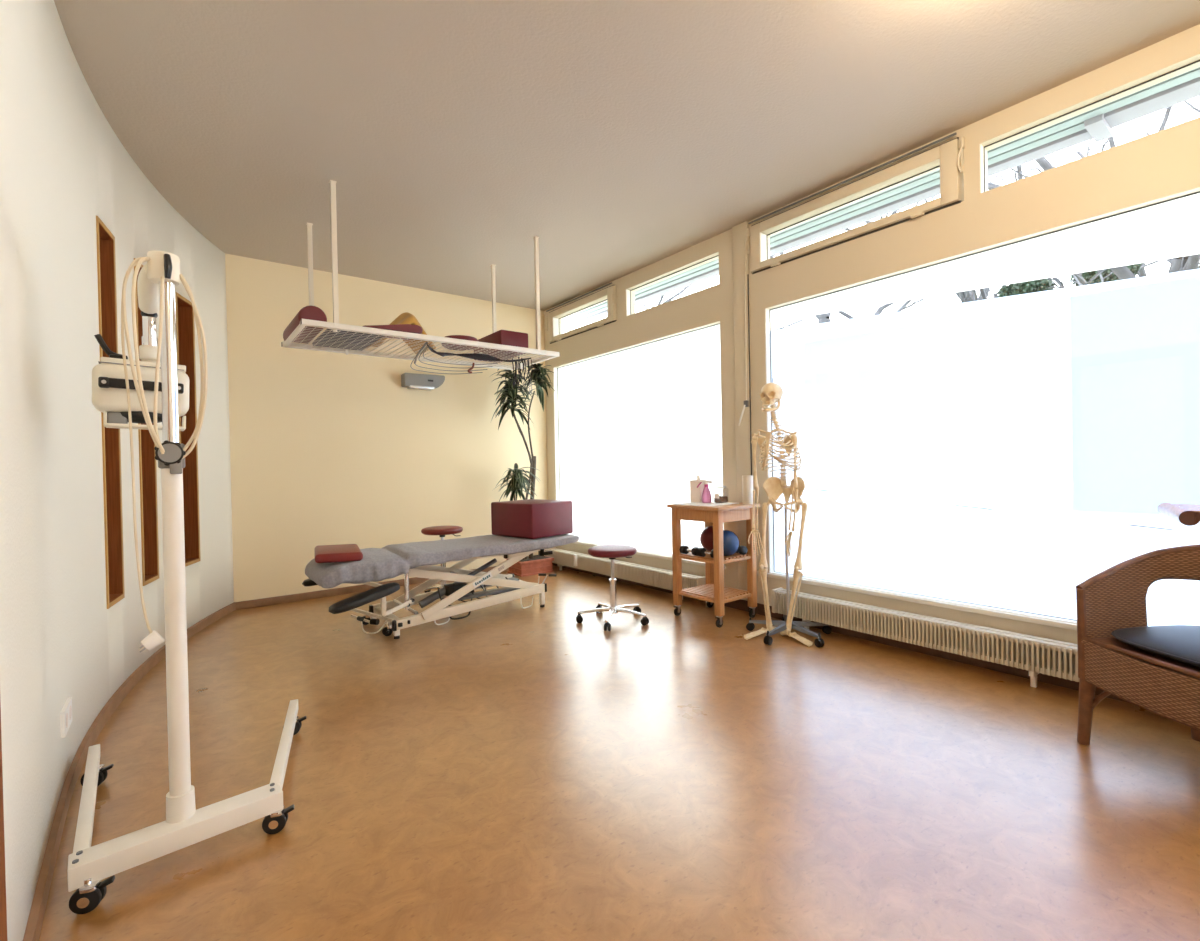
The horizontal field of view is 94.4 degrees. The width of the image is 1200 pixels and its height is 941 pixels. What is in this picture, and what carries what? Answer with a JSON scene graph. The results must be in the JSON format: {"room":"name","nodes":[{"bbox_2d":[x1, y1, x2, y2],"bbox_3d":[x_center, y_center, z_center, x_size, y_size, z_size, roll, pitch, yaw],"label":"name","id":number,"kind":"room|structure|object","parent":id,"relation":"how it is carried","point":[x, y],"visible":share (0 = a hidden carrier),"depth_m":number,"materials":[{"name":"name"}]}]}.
{"room":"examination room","nodes":[
{"label":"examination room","id":0,"kind":"room"},
{"bbox_2d":[0,0,233,940],"bbox_3d":[-2.438,-0.327,2.856,0.477,3.060,4.184,-1,1,-28],"label":"wall","id":1,"kind":"structure","parent":0,"point":[63,166],"depth_m":2.15,"materials":[{"name":"white paint"}]},
{"bbox_2d":[60,697,71,737],"bbox_3d":[-1.972,0.911,2.057,0.015,0.090,0.172,-2,1,-38],"label":"wall socket","id":2,"kind":"object","parent":1,"relation":"attached to","point":[66,712],"visible":1,"depth_m":2.02,"materials":[{"name":"white plastic"}]},
{"bbox_2d":[69,705,71,719],"bbox_3d":[-1.993,0.911,2.092,0.004,0.052,0.052,-2,1,-37],"label":"outlet","id":3,"kind":"object","parent":2,"relation":"attached to","point":[70,706],"depth_m":2.09,"materials":[{"name":"white plastic"}]},
{"bbox_2d":[96,216,124,608],"bbox_3d":[-2.595,-0.284,2.847,0.147,1.948,0.283,-1,1,-28],"label":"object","id":4,"kind":"structure","parent":1,"relation":"attached to","point":[106,261],"depth_m":2.97,"materials":[{"name":"brown wood"}]},
{"bbox_2d":[23,603,235,940],"bbox_3d":[-2.327,1.168,2.903,0.334,0.066,4.100,-1,1,-28],"label":"baseboard","id":5,"kind":"structure","parent":1,"relation":"attached to","point":[38,907],"depth_m":2.09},
{"bbox_2d":[134,258,158,585],"bbox_3d":[-2.855,-0.283,3.398,0.147,1.948,0.262,-1,1,-22],"label":"trim","id":6,"kind":"structure","parent":1,"relation":"attached to","point":[147,461],"depth_m":3.52,"materials":[{"name":"brown wood"}]},
{"bbox_2d":[176,292,200,566],"bbox_3d":[-3.082,-0.285,4.051,0.147,1.948,0.296,-1,1,-16],"label":"trim","id":7,"kind":"structure","parent":1,"relation":"attached to","point":[184,309],"depth_m":4.18,"materials":[{"name":"brown wood"}]},
{"bbox_2d":[225,253,547,601],"bbox_3d":[-1.997,-0.361,5.778,3.700,3.060,0.150,-2,1,-38],"label":"wall","id":8,"kind":"structure","parent":0,"point":[327,448],"depth_m":5.39,"materials":[{"name":"beige paint"}]},
{"bbox_2d":[234,566,508,609],"bbox_3d":[-1.887,1.134,5.748,3.215,0.066,0.018,-2,1,-38],"label":"baseboard","id":9,"kind":"structure","parent":8,"relation":"attached to","point":[415,580],"depth_m":5.17,"materials":[{"name":"brown wood"}]},
{"bbox_2d":[401,373,444,389],"bbox_3d":[-1.822,-0.914,5.742,0.421,0.151,0.125,-2,1,-38],"label":"wall lamp","id":10,"kind":"object","parent":8,"relation":"attached to","point":[409,380],"visible":1,"depth_m":5.67,"materials":[{"name":"grey plastic"}]},
{"bbox_2d":[407,385,433,389],"bbox_3d":[-1.841,-0.851,5.714,0.250,0.026,0.105,-2,1,-38],"label":"diffuser","id":11,"kind":"object","parent":10,"relation":"attached to","point":[421,387],"depth_m":5.68,"materials":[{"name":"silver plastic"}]},
{"bbox_2d":[39,565,1199,940],"bbox_3d":[-0.124,1.226,1.884,5.450,0.120,8.550,-2,1,-38],"label":"floor","id":12,"kind":"structure","parent":0,"point":[506,771],"depth_m":2.01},
{"bbox_2d":[67,250,305,913],"bbox_3d":[-1.441,0.267,2.017,0.758,1.848,0.905,-2,1,-38],"label":"stand","id":13,"kind":"object","parent":12,"relation":"on","point":[184,826],"visible":1,"depth_m":1.68,"materials":[{"name":"white metal"}]},
{"bbox_2d":[91,334,188,430],"bbox_3d":[-1.503,-0.284,1.826,0.250,0.298,0.161,-2,1,-38],"label":"medical device","id":14,"kind":"object","parent":13,"relation":"hanging from","point":[109,393],"visible":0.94,"depth_m":1.77,"materials":[{"name":"beige plastic"}]},
{"bbox_2d":[101,357,185,372],"bbox_3d":[-1.506,-0.344,1.840,0.218,0.028,0.096,-2,1,-38],"label":"tray","id":15,"kind":"object","parent":14,"relation":"on","point":[147,364],"depth_m":1.79,"materials":[{"name":"beige plastic"}]},
{"bbox_2d":[104,423,184,430],"bbox_3d":[-1.503,-0.143,1.841,0.208,0.016,0.106,-2,1,-38],"label":"tray","id":16,"kind":"object","parent":14,"relation":"on","point":[108,425],"depth_m":1.79,"materials":[{"name":"beige plastic"}]},
{"bbox_2d":[121,257,207,652],"bbox_3d":[-1.307,-0.050,1.678,0.096,1.177,0.196,-1,1,40],"label":"power cable","id":17,"kind":"object","parent":13,"relation":"hanging from","point":[154,639],"visible":1,"depth_m":1.63,"materials":[{"name":"beige plastic"}]},
{"bbox_2d":[166,785,195,823],"bbox_3d":[-1.288,1.026,1.708,0.074,0.080,0.074,-2,1,-38],"label":"socket","id":18,"kind":"object","parent":13,"relation":"attached to","point":[180,804],"depth_m":1.68,"materials":[{"name":"white metal"}]},
{"bbox_2d":[302,544,566,638],"bbox_3d":[-1.208,0.881,4.387,1.913,0.570,1.160,-2,1,-38],"label":"table","id":19,"kind":"object","parent":12,"relation":"on","point":[467,581],"visible":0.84,"depth_m":4.28,"materials":[{"name":"white metal"},{"name":"cream enamel"},{"name":"black vinyl"}]},
{"bbox_2d":[305,534,578,588],"bbox_3d":[-1.146,0.652,4.359,2.006,0.186,0.702,-2,1,-38],"label":"sheet","id":20,"kind":"object","parent":19,"relation":"on","point":[393,560],"visible":0.84,"depth_m":3.97,"materials":[{"name":"grey fabric"}]},
{"bbox_2d":[315,544,362,562],"bbox_3d":[-1.802,0.566,3.821,0.285,0.067,0.500,-1,1,-27],"label":"cushion","id":21,"kind":"object","parent":20,"relation":"on","point":[342,552],"visible":1,"depth_m":3.64,"materials":[{"name":"red leather"}]},
{"bbox_2d":[491,499,572,538],"bbox_3d":[-0.582,0.404,4.762,0.530,0.280,0.470,-1,1,41],"label":"cushion","id":22,"kind":"object","parent":20,"relation":"on","point":[528,518],"visible":1,"depth_m":4.58,"materials":[{"name":"red leather"}]},
{"bbox_2d":[458,577,520,600],"bbox_3d":[-0.927,0.987,4.656,0.675,0.042,0.380,-2,1,-38],"label":"tray","id":23,"kind":"object","parent":19,"relation":"on","point":[471,595],"depth_m":4.52,"materials":[{"name":"grey metal"}]},
{"bbox_2d":[421,526,473,600],"bbox_3d":[-1.470,0.843,5.142,0.542,0.642,0.554,-2,1,-38],"label":"stool","id":24,"kind":"object","parent":12,"relation":"on","point":[441,531],"visible":0.38,"depth_m":5.06,"materials":[{"name":"red leather"}]},
{"bbox_2d":[491,363,554,576],"bbox_3d":[-0.821,-0.028,6.044,0.794,2.339,0.567,-2,1,-38],"label":"dracaena plant","id":25,"kind":"object","parent":12,"relation":"on","point":[532,564],"visible":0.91,"depth_m":6.02,"materials":[{"name":"green plant"}]},
{"bbox_2d":[576,544,648,630],"bbox_3d":[0.106,0.860,4.237,0.542,0.562,0.554,-2,1,-38],"label":"stool","id":26,"kind":"object","parent":12,"relation":"on","point":[613,551],"visible":1,"depth_m":4.18,"materials":[{"name":"red leather"}]},
{"bbox_2d":[545,548,707,606],"bbox_3d":[0.158,1.012,5.561,0.188,0.233,2.470,-2,1,-38],"label":"radiator","id":27,"kind":"object","parent":12,"relation":"on","point":[652,576],"visible":0.65,"depth_m":5.34,"materials":[{"name":"white metal"}]},
{"bbox_2d":[667,501,759,627],"bbox_3d":[0.876,0.692,4.279,0.480,0.868,0.520,-2,1,-38],"label":"trolley","id":28,"kind":"object","parent":12,"relation":"on","point":[714,591],"visible":0.91,"depth_m":4.19,"materials":[{"name":"brown wood"}]},
{"bbox_2d":[679,545,698,555],"bbox_3d":[0.690,0.610,4.244,0.068,0.068,0.170,-2,1,-38],"label":"dumbbell","id":29,"kind":"object","parent":28,"relation":"on","point":[684,549],"visible":0.92,"depth_m":4.26,"materials":[{"name":"black metal"}]},
{"bbox_2d":[697,547,713,557],"bbox_3d":[0.799,0.609,4.101,0.068,0.068,0.170,-2,1,-42],"label":"dumbbell","id":30,"kind":"object","parent":28,"relation":"on","point":[701,552],"visible":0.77,"depth_m":4.12,"materials":[{"name":"black metal"}]},
{"bbox_2d":[700,526,712,551],"bbox_3d":[0.885,0.535,4.344,0.208,0.208,0.208,-2,1,-38],"label":"exercise ball","id":31,"kind":"object","parent":28,"relation":"on","point":[706,537],"visible":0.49,"depth_m":4.28,"materials":[{"name":"red rubber"}]},
{"bbox_2d":[674,502,738,505],"bbox_3d":[0.816,0.256,4.286,0.370,0.006,0.370,-2,1,-38],"label":"paper sheet","id":32,"kind":"object","parent":28,"relation":"on","point":[687,503],"visible":0.76,"depth_m":4.23,"materials":[{"name":"white paper"}]},
{"bbox_2d":[690,475,704,501],"bbox_3d":[0.784,0.142,4.446,0.100,0.220,0.100,-1,1,41],"label":"dispenser","id":33,"kind":"object","parent":32,"relation":"on","point":[695,493],"visible":0.8,"depth_m":4.41,"materials":[{"name":"white plastic"}]},
{"bbox_2d":[697,479,712,502],"bbox_3d":[0.820,0.159,4.342,0.089,0.186,0.097,-2,1,-38],"label":"spray bottle","id":34,"kind":"object","parent":32,"relation":"on","point":[706,495],"visible":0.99,"depth_m":4.32,"materials":[{"name":"pink plastic"}]},
{"bbox_2d":[714,487,727,502],"bbox_3d":[0.931,0.184,4.287,0.095,0.131,0.092,-2,1,-38],"label":"jar","id":35,"kind":"object","parent":32,"relation":"on","point":[718,499],"visible":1,"depth_m":4.26,"materials":[{"name":"clear glass"}]},
{"bbox_2d":[667,501,759,510],"bbox_3d":[0.868,0.271,4.276,0.480,0.026,0.520,-2,1,-38],"label":"countertop","id":36,"kind":"structure","parent":28,"relation":"on","point":[732,506],"depth_m":4.09,"materials":[{"name":"brown wood"}]},
{"bbox_2d":[678,550,750,563],"bbox_3d":[0.876,0.656,4.279,0.402,0.032,0.446,-2,1,-38],"label":"slatted shelf","id":37,"kind":"object","parent":28,"relation":"attached to","point":[736,557],"depth_m":4.14,"materials":[{"name":"brown wood"}]},
{"bbox_2d":[679,584,751,602],"bbox_3d":[0.881,0.942,4.282,0.402,0.032,0.446,-2,1,-38],"label":"slatted shelf","id":38,"kind":"object","parent":28,"relation":"attached to","point":[705,592],"depth_m":4.21,"materials":[{"name":"brown wood"}]},
{"bbox_2d":[723,530,739,555],"bbox_3d":[0.940,0.542,4.146,0.196,0.196,0.196,-2,1,-38],"label":"exercise ball","id":39,"kind":"object","parent":28,"relation":"on","point":[731,543],"visible":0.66,"depth_m":4.07,"materials":[{"name":"blue rubber"}]},
{"bbox_2d":[736,545,747,554],"bbox_3d":[1.067,0.603,4.250,0.068,0.068,0.130,-1,1,-16],"label":"dumbbell","id":40,"kind":"object","parent":28,"relation":"on","point":[742,550],"visible":0.63,"depth_m":4.19,"materials":[{"name":"black plastic"}]},
{"bbox_2d":[742,475,752,503],"bbox_3d":[1.116,0.146,4.196,0.080,0.215,0.080,-2,1,-38],"label":"paper roll","id":41,"kind":"object","parent":28,"relation":"on","point":[747,481],"visible":0.98,"depth_m":4.16,"materials":[{"name":"white paper"}]},
{"bbox_2d":[746,378,831,646],"bbox_3d":[1.260,0.245,3.756,0.550,1.755,0.565,-2,1,-38],"label":"stand","id":42,"kind":"object","parent":12,"relation":"on","point":[796,625],"visible":0.91,"depth_m":3.78,"materials":[{"name":"silver metal"}]},
{"bbox_2d":[744,383,812,646],"bbox_3d":[1.193,0.262,3.749,0.440,1.720,0.321,-1,1,25],"label":"skeleton","id":43,"kind":"object","parent":42,"relation":"on","point":[771,393],"visible":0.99,"depth_m":3.74,"materials":[{"name":"plastic"}]},
{"bbox_2d":[772,587,1078,687],"bbox_3d":[2.271,0.983,2.840,0.160,0.256,3.160,-2,1,-38],"label":"radiator","id":44,"kind":"object","parent":12,"relation":"on","point":[1033,654],"visible":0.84,"depth_m":3.15,"materials":[{"name":"white metal"}]},
{"bbox_2d":[1076,544,1199,744],"bbox_3d":[2.290,0.696,2.011,0.613,0.844,0.670,-1,1,-5],"label":"wicker armchair","id":45,"kind":"object","parent":12,"relation":"on","point":[1114,598],"visible":0.89,"depth_m":2.26,"materials":[{"name":"wicker"}]},
{"bbox_2d":[1111,625,1199,666],"bbox_3d":[2.274,0.650,2.010,0.533,0.060,0.553,-1,1,-5],"label":"seat cushion","id":46,"kind":"object","parent":45,"relation":"on","point":[1181,643],"visible":1,"depth_m":2.07,"materials":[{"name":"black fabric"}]},
{"bbox_2d":[54,0,1199,310],"bbox_3d":[-0.239,-1.967,1.817,5.320,0.150,8.550,-2,1,-38],"label":"ceiling","id":47,"kind":"structure","parent":0,"point":[625,137],"depth_m":2.89,"materials":[{"name":"beige paint"}]},
{"bbox_2d":[281,180,559,369],"bbox_3d":[-1.357,-1.404,4.391,1.941,0.975,0.806,-2,1,-38],"label":"rack","id":48,"kind":"object","parent":47,"relation":"hanging from","point":[335,325],"visible":0.92,"depth_m":4.22,"materials":[{"name":"white metal"}]},
{"bbox_2d":[283,305,326,342],"bbox_3d":[-2.039,-0.999,3.829,0.171,0.126,0.655,-2,1,-38],"label":"bolster","id":49,"kind":"object","parent":48,"relation":"on","point":[310,312],"visible":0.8,"depth_m":3.60,"materials":[{"name":"red leather"}]},
{"bbox_2d":[312,329,383,349],"bbox_3d":[-1.840,-0.958,4.054,0.360,0.030,0.600,-2,1,-38],"label":"exercise mat","id":50,"kind":"object","parent":48,"relation":"on","point":[340,346],"visible":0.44,"depth_m":4.01,"materials":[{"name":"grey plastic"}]},
{"bbox_2d":[363,324,422,340],"bbox_3d":[-1.519,-1.012,3.999,0.415,0.064,0.280,-2,1,-38],"label":"cushion","id":51,"kind":"object","parent":50,"relation":"on","point":[410,328],"visible":0.55,"depth_m":3.93,"materials":[{"name":"red leather"}]},
{"bbox_2d":[368,312,435,354],"bbox_3d":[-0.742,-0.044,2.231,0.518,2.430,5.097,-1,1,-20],"label":"folded blanket","id":52,"kind":"object","parent":48,"relation":"on","point":[404,318],"visible":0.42,"depth_m":4.36,"materials":[{"name":"orange fabric"}]},
{"bbox_2d":[441,335,478,349],"bbox_3d":[-1.088,-0.996,4.330,0.290,0.074,0.290,-2,1,-38],"label":"round cushion","id":53,"kind":"object","parent":48,"relation":"on","point":[463,337],"visible":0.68,"depth_m":4.24,"materials":[{"name":"red leather"}]},
{"bbox_2d":[410,342,532,387],"bbox_3d":[-1.131,-0.797,4.710,1.003,0.312,0.839,-2,1,-38],"label":"cords","id":54,"kind":"object","parent":48,"relation":"hanging from","point":[477,356],"visible":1,"depth_m":4.67,"materials":[{"name":"black cord"},{"name":"dark grey metal"}]},
{"bbox_2d":[474,330,527,362],"bbox_3d":[-0.848,-1.050,4.730,0.255,0.165,0.520,-2,1,-38],"label":"cushion","id":55,"kind":"object","parent":48,"relation":"on","point":[503,337],"visible":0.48,"depth_m":4.55,"materials":[{"name":"red leather"}]},
{"bbox_2d":[544,24,1199,702],"bbox_3d":[1.965,-0.494,3.422,0.172,3.210,8.420,-2,1,-38],"label":"wall","id":56,"kind":"structure","parent":0,"point":[738,452],"depth_m":4.33,"materials":[{"name":"beige paint"}]},
{"bbox_2d":[545,282,616,343],"bbox_3d":[-0.197,-1.701,6.152,0.176,0.396,1.304,-2,1,-38],"label":"window","id":57,"kind":"structure","parent":56,"relation":"in","point":[554,324],"depth_m":6.09,"materials":[{"name":"beige paint"}]},
{"bbox_2d":[549,285,725,569],"bbox_3d":[0.253,-0.347,5.643,0.140,2.345,2.630,-2,1,-38],"label":"window","id":58,"kind":"structure","parent":56,"relation":"in","point":[636,402],"depth_m":5.46,"materials":[{"name":"glass"}]},
{"bbox_2d":[616,243,720,319],"bbox_3d":[0.625,-1.695,5.130,0.120,0.345,1.350,-2,1,-38],"label":"window","id":59,"kind":"structure","parent":56,"relation":"in","point":[625,292],"depth_m":5.16,"materials":[{"name":"beige paint"}]},
{"bbox_2d":[738,254,748,425],"bbox_3d":[1.106,-1.014,4.324,0.083,1.332,0.037,-1,1,-8],"label":"rod","id":60,"kind":"object","parent":56,"relation":"in","point":[746,402],"depth_m":4.32,"materials":[{"name":"beige paint"}]},
{"bbox_2d":[745,132,964,273],"bbox_3d":[1.642,-1.717,3.763,0.176,0.396,1.504,-2,1,-38],"label":"window","id":61,"kind":"structure","parent":56,"relation":"in","point":[947,157],"depth_m":3.58,"materials":[{"name":"beige paint"}]},
{"bbox_2d":[562,67,1199,331],"bbox_3d":[1.371,-2.020,4.855,0.700,0.140,12.000,-2,1,-38],"label":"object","id":62,"kind":"structure","parent":56,"relation":"attached to","point":[1098,123],"depth_m":3.65,"materials":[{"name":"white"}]},
{"bbox_2d":[751,119,1199,630],"bbox_3d":[2.093,-0.362,3.254,0.140,2.345,2.800,-2,1,-38],"label":"window","id":63,"kind":"structure","parent":56,"relation":"in","point":[1079,402],"depth_m":3.08,"materials":[{"name":"clear glass"}]},
{"bbox_2d":[963,40,1199,200],"bbox_3d":[2.521,-1.711,2.668,0.120,0.345,1.335,-2,1,-38],"label":"window","id":64,"kind":"structure","parent":56,"relation":"in","point":[1184,59],"depth_m":2.80,"materials":[{"name":"beige paint"}]},
{"label":"outside","id":65,"kind":"structure","parent":0,"visible":0},
{"bbox_2d":[613,486,1199,533],"bbox_3d":[12.787,1.060,19.302,36.240,0.100,65.000,-2,1,-38],"label":"ground","id":66,"kind":"structure","parent":65,"point":[720,486],"depth_m":15.08,"materials":[{"name":"white"}]},
{"bbox_2d":[568,250,815,490],"bbox_3d":[3.018,-3.723,16.647,8.368,10.046,6.695,-1,1,-9],"label":"tree","id":67,"kind":"object","parent":66,"relation":"on","point":[685,288],"visible":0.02,"depth_m":15.75,"materials":[{"name":"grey plant"}]},
{"bbox_2d":[580,232,837,325],"bbox_3d":[2.107,-2.975,13.647,5.915,8.622,10.408,-1,1,-11],"label":"tree","id":68,"kind":"object","parent":66,"relation":"on","point":[837,232],"visible":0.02,"depth_m":10.08,"materials":[{"name":"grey plant"}]},
{"bbox_2d":[718,202,951,491],"bbox_3d":[4.242,-3.362,10.258,9.244,9.399,5.505,-1,1,8],"label":"tree","id":69,"kind":"object","parent":66,"relation":"on","point":[822,318],"visible":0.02,"depth_m":10.19,"materials":[{"name":"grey plant"}]},
{"bbox_2d":[832,131,1162,509],"bbox_3d":[6.696,-2.862,9.450,6.084,8.312,8.148,-1,1,15],"label":"tree","id":70,"kind":"object","parent":66,"relation":"on","point":[1039,285],"visible":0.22,"depth_m":6.43,"materials":[{"name":"green plant"}]},
{"bbox_2d":[977,96,1199,530],"bbox_3d":[5.785,-1.603,5.724,7.911,5.919,5.724,-2,1,-38],"label":"tree","id":71,"kind":"object","parent":66,"relation":"on","point":[1191,262],"visible":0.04,"depth_m":5.07,"materials":[{"name":"green plant"}]},
{"bbox_2d":[1157,503,1199,525],"bbox_3d":[1.678,0.610,1.244,0.578,1.052,0.254,-1,1,36],"label":"table","id":72,"kind":"object","parent":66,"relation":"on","point":[1186,514],"visible":1,"depth_m":1.34,"materials":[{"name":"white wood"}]},
{"bbox_3d":[-0.487,-0.332,-1.016,1.402,3.060,4.380,-2,1,-38],"label":"wall","id":73,"kind":"structure","parent":0,"visible":0},
{"bbox_2d":[0,704,6,940],"bbox_3d":[-1.020,0.079,0.716,0.170,2.230,0.980,-2,1,-38],"label":"door","id":74,"kind":"structure","parent":73,"relation":"in","point":[3,911],"depth_m":1.14,"materials":[{"name":"brown wood"}]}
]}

